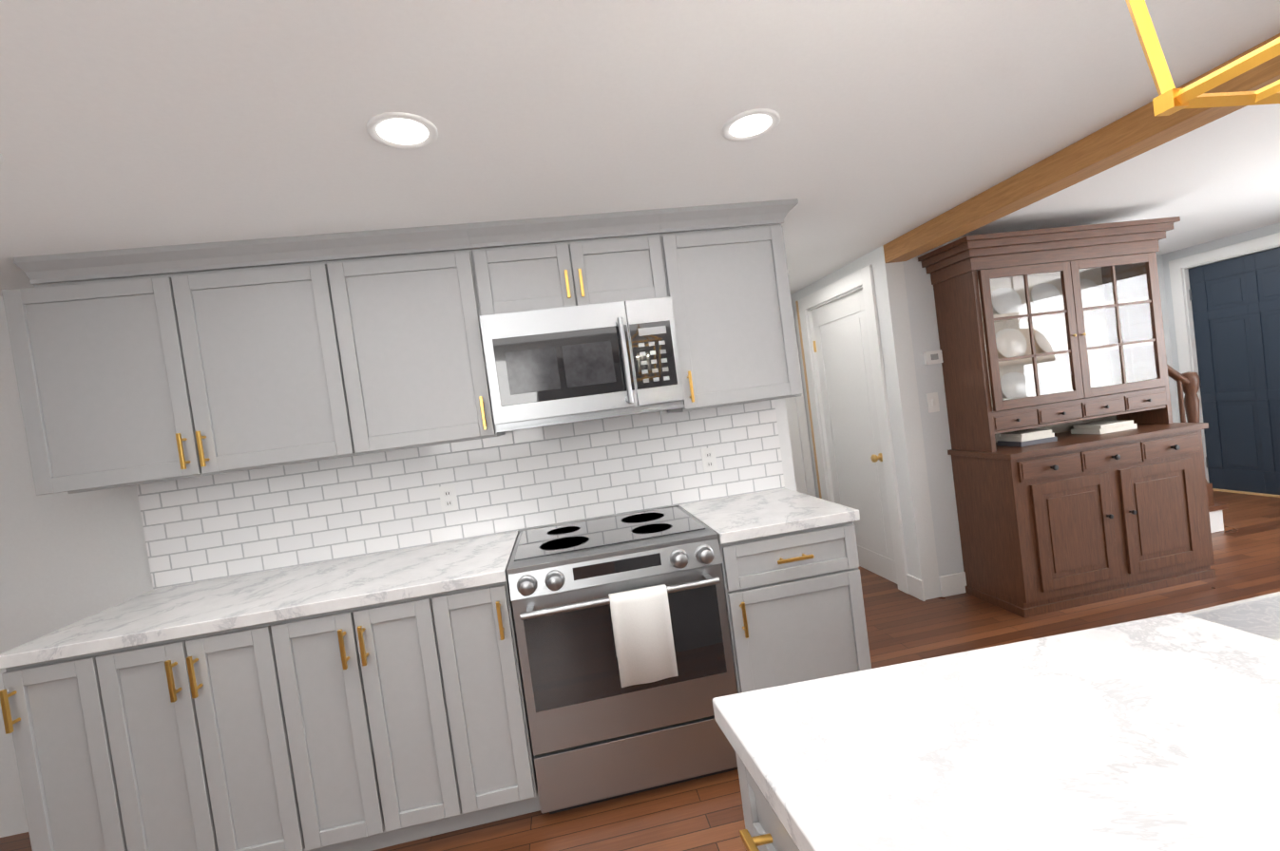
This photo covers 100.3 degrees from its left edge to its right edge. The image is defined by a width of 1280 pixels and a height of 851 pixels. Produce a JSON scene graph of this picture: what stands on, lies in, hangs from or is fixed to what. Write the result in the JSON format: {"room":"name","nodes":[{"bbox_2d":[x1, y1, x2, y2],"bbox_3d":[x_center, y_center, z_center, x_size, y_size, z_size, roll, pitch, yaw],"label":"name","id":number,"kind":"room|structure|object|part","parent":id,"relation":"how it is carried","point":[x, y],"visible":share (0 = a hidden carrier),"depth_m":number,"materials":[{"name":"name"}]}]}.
{"room":"kitchen","nodes":[
{"label":"kitchen","id":0,"kind":"room"},
{"bbox_2d":[0,296,796,838],"bbox_3d":[-1.702,0.459,2.385,5.020,2.200,0.115,-8,2,-9],"label":"wall","id":1,"kind":"structure","parent":0,"point":[66,559],"depth_m":2.21,"materials":[{"name":"paint"}]},
{"bbox_2d":[9,232,374,495],"bbox_3d":[-1.631,-0.234,2.122,1.061,0.830,0.338,-8,2,-9],"label":"upper cabinet","id":2,"kind":"object","parent":1,"relation":"attached to","point":[137,379],"depth_m":1.95,"materials":[{"name":"grey wood"}]},
{"bbox_2d":[340,223,504,453],"bbox_3d":[-0.937,-0.328,2.228,0.593,0.830,0.338,-8,2,-9],"label":"upper cabinet","id":3,"kind":"object","parent":1,"relation":"attached to","point":[419,338],"depth_m":2.07,"materials":[{"name":"grey wood"}]},
{"bbox_2d":[136,400,784,590],"bbox_3d":[-0.692,0.269,2.455,2.830,0.468,0.020,-8,2,-9],"label":"tile backsplash","id":4,"kind":"structure","parent":1,"relation":"attached to","point":[209,527],"depth_m":2.43,"materials":[{"name":"white tile"}]},
{"bbox_2d":[465,209,668,315],"bbox_3d":[-0.299,-0.651,2.302,0.766,0.360,0.378,-8,2,-9],"label":"upper cabinet","id":5,"kind":"object","parent":1,"relation":"attached to","point":[543,275],"visible":0.71,"depth_m":2.15,"materials":[{"name":"grey wood"}]},
{"bbox_2d":[478,296,685,432],"bbox_3d":[-0.243,-0.249,2.295,0.756,0.452,0.491,-8,2,-9],"label":"microwave","id":6,"kind":"object","parent":5,"relation":"attached to","point":[556,366],"visible":1,"depth_m":2.10,"materials":[{"name":"silver metal"}]},
{"bbox_2d":[659,198,802,413],"bbox_3d":[0.399,-0.509,2.411,0.596,0.830,0.378,-8,2,-9],"label":"upper cabinet","id":7,"kind":"object","parent":1,"relation":"attached to","point":[728,290],"visible":0.96,"depth_m":2.26,"materials":[{"name":"grey wood"}]},
{"bbox_2d":[0,491,1279,850],"bbox_3d":[1.099,1.294,0.181,9.870,0.050,8.940,-8,2,-9],"label":"floor","id":8,"kind":"structure","parent":0,"point":[701,814],"depth_m":2.77,"materials":[{"name":"brown wood"}]},
{"bbox_2d":[0,649,148,850],"bbox_3d":[-1.775,1.147,1.963,0.306,0.880,0.638,-8,2,-9],"label":"base cabinet","id":9,"kind":"object","parent":8,"relation":"on","point":[65,717],"depth_m":1.65,"materials":[{"name":"grey wood"}]},
{"bbox_2d":[114,619,323,850],"bbox_3d":[-1.434,1.101,2.015,0.607,0.880,0.638,-8,2,-9],"label":"base cabinet","id":10,"kind":"object","parent":8,"relation":"on","point":[215,721],"depth_m":1.71,"materials":[{"name":"grey wood"}]},
{"bbox_2d":[288,592,482,850],"bbox_3d":[-0.944,1.034,2.090,0.608,0.880,0.638,-8,2,-9],"label":"base cabinet","id":11,"kind":"object","parent":8,"relation":"on","point":[373,727],"depth_m":1.79,"materials":[{"name":"grey wood"}]},
{"bbox_2d":[448,575,540,824],"bbox_3d":[-0.601,0.987,2.142,0.307,0.880,0.638,-8,2,-9],"label":"base cabinet","id":12,"kind":"object","parent":8,"relation":"on","point":[486,631],"depth_m":1.84,"materials":[{"name":"grey wood"}]},
{"bbox_2d":[0,531,518,669],"bbox_3d":[-1.253,0.612,2.045,1.517,0.040,0.672,-8,2,-9],"label":"countertop","id":13,"kind":"structure","parent":12,"relation":"on","point":[165,614],"depth_m":1.86,"materials":[{"name":"stone"}]},
{"bbox_2d":[506,506,737,814],"bbox_3d":[-0.070,0.895,2.181,0.756,0.923,0.716,-8,2,-9],"label":"range","id":14,"kind":"object","parent":8,"relation":"on","point":[599,734],"depth_m":1.89,"materials":[{"name":"silver metal"}]},
{"bbox_3d":[0.011,0.727,1.855,0.200,0.316,0.050,-8,2,-9],"label":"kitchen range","id":15,"kind":"part","parent":14,"relation":"part of","materials":[{"name":"white fabric"}]},
{"bbox_2d":[735,752,799,850],"bbox_3d":[0.626,0.882,0.354,0.754,0.880,1.142,-8,2,-9],"label":"base cabinet","id":16,"kind":"object","parent":8,"relation":"on","point":[765,831],"visible":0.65,"depth_m":0.77,"materials":[{"name":"grey wood"}]},
{"bbox_2d":[712,612,1279,850],"bbox_3d":[0.667,0.412,0.358,0.929,0.040,1.199,-8,2,-9],"label":"countertop","id":17,"kind":"structure","parent":16,"relation":"on","point":[1159,734],"depth_m":0.68,"materials":[{"name":"white stone"}]},
{"bbox_2d":[718,521,871,693],"bbox_3d":[0.568,0.829,2.300,0.535,0.880,0.676,-8,2,-9],"label":"base cabinet","id":18,"kind":"object","parent":8,"relation":"on","point":[794,606],"visible":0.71,"depth_m":2.00,"materials":[{"name":"grey wood"}]},
{"bbox_2d":[678,488,859,544],"bbox_3d":[0.511,0.372,2.313,0.552,0.040,0.672,-8,2,-9],"label":"countertop","id":19,"kind":"structure","parent":18,"relation":"on","point":[734,519],"depth_m":2.14,"materials":[{"name":"stone"}]},
{"bbox_2d":[917,216,1215,618],"bbox_3d":[2.560,-0.078,3.172,1.390,2.105,0.493,-8,2,-9],"label":"china hutch","id":20,"kind":"object","parent":8,"relation":"on","point":[1075,452],"visible":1,"depth_m":3.06,"materials":[{"name":"brown wood"}]},
{"bbox_2d":[1166,364,1228,533],"bbox_3d":[2.831,-0.450,4.132,2.294,2.713,1.080,-8,2,-9],"label":"staircase","id":21,"kind":"structure","parent":8,"relation":"on","point":[1188,384],"depth_m":3.81,"materials":[{"name":"brown wood"}]},
{"bbox_2d":[1184,592,1279,641],"bbox_3d":[3.889,0.852,1.642,2.990,0.011,2.490,-8,2,-9],"label":"area rug","id":22,"kind":"object","parent":8,"relation":"on","point":[1259,616],"depth_m":2.64,"materials":[{"name":"fabric"}]},
{"bbox_2d":[0,0,1279,296],"bbox_3d":[0.807,-0.936,0.112,9.870,0.050,8.940,-8,2,-9],"label":"ceiling","id":23,"kind":"structure","parent":0,"point":[133,124],"depth_m":1.44,"materials":[{"name":"paint"}]},
{"bbox_2d":[366,112,438,149],"bbox_3d":[-0.613,-0.759,1.383,0.170,0.008,0.170,-8,2,-9],"label":"recessed light","id":24,"kind":"object","parent":23,"relation":"in","point":[400,130],"visible":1,"depth_m":1.38,"materials":[{"name":"white plastic"}]},
{"bbox_2d":[722,108,780,141],"bbox_3d":[0.328,-0.889,1.587,0.170,0.008,0.170,-8,2,-9],"label":"recessed light","id":25,"kind":"object","parent":23,"relation":"in","point":[751,124],"visible":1,"depth_m":1.58,"materials":[{"name":"white plastic"}]},
{"bbox_2d":[883,33,1279,263],"bbox_3d":[1.837,-1.030,1.408,0.140,0.110,3.750,-8,2,-9],"label":"ceiling beam","id":26,"kind":"structure","parent":23,"relation":"attached to","point":[1137,132],"depth_m":2.05,"materials":[{"name":"brown wood"}]},
{"bbox_2d":[1125,0,1279,116],"bbox_3d":[0.550,-0.589,0.400,0.264,0.588,0.264,-8,2,-9],"label":"lantern pendant light","id":27,"kind":"object","parent":23,"relation":"hanging from","point":[1170,99],"visible":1,"depth_m":0.48,"materials":[{"name":"gold metal"}]},
{"bbox_2d":[790,245,941,600],"bbox_3d":[1.576,-0.021,3.959,0.120,2.200,1.350,-8,2,-9],"label":"door frame","id":28,"kind":"structure","parent":0,"point":[903,402],"depth_m":3.31,"materials":[{"name":"paint"}]},
{"bbox_2d":[795,265,908,593],"bbox_3d":[1.563,0.022,3.940,0.161,2.120,1.055,-8,2,-9],"label":"closet door","id":29,"kind":"structure","parent":28,"relation":"in","point":[848,371],"depth_m":3.86,"materials":[{"name":"white wood"}]},
{"bbox_2d":[902,238,963,594],"bbox_3d":[2.619,-0.143,3.495,1.820,2.200,0.120,-8,2,-9],"label":"wall","id":30,"kind":"structure","parent":0,"point":[925,338],"depth_m":3.31,"materials":[{"name":"paint"}]},
{"bbox_2d":[926,392,939,413],"bbox_3d":[1.814,-0.143,3.305,0.075,0.120,0.012,-8,2,-9],"label":"light switch","id":31,"kind":"object","parent":30,"relation":"attached to","point":[932,398],"visible":1,"depth_m":3.30,"materials":[{"name":"white plastic"}]},
{"bbox_2d":[922,349,943,364],"bbox_3d":[1.806,-0.419,3.293,0.110,0.080,0.027,-8,2,-9],"label":"thermostat","id":32,"kind":"object","parent":30,"relation":"attached to","point":[933,357],"visible":0.98,"depth_m":3.28,"materials":[{"name":"white plastic"}]},
{"bbox_2d":[939,572,966,597],"bbox_3d":[2.765,0.883,3.460,1.820,0.130,0.015,-8,2,-9],"label":"baseboard","id":33,"kind":"structure","parent":30,"relation":"attached to","point":[952,584],"depth_m":3.33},
{"bbox_2d":[1156,254,1179,422],"bbox_3d":[3.344,-0.280,4.819,3.670,2.200,0.120,-8,2,-9],"label":"wall","id":34,"kind":"structure","parent":0,"point":[1165,318],"depth_m":5.00,"materials":[{"name":"paint"}]},
{"bbox_2d":[1162,222,1279,422],"bbox_3d":[5.157,-0.508,4.504,0.150,2.200,1.050,-8,2,-9],"label":"wall","id":35,"kind":"structure","parent":0,"point":[1258,233],"depth_m":4.80,"materials":[{"name":"paint"}]},
{"bbox_2d":[1168,232,1279,497],"bbox_3d":[5.164,-0.466,4.429,0.170,2.120,1.080,-8,2,-9],"label":"front door","id":36,"kind":"structure","parent":35,"relation":"in","point":[1232,304],"depth_m":4.59,"materials":[{"name":"blue wood"}]},
{"bbox_3d":[0.945,0.042,4.606,1.180,2.200,0.120,-8,2,-9],"label":"wall","id":37,"kind":"structure","parent":0,"visible":0},
{"bbox_2d":[784,309,816,496],"bbox_3d":[0.980,0.106,4.496,0.900,2.070,0.060,-8,2,-9],"label":"hall door","id":38,"kind":"structure","parent":37,"relation":"in","point":[800,445],"depth_m":4.54,"materials":[{"name":"white paint"}]}
]}

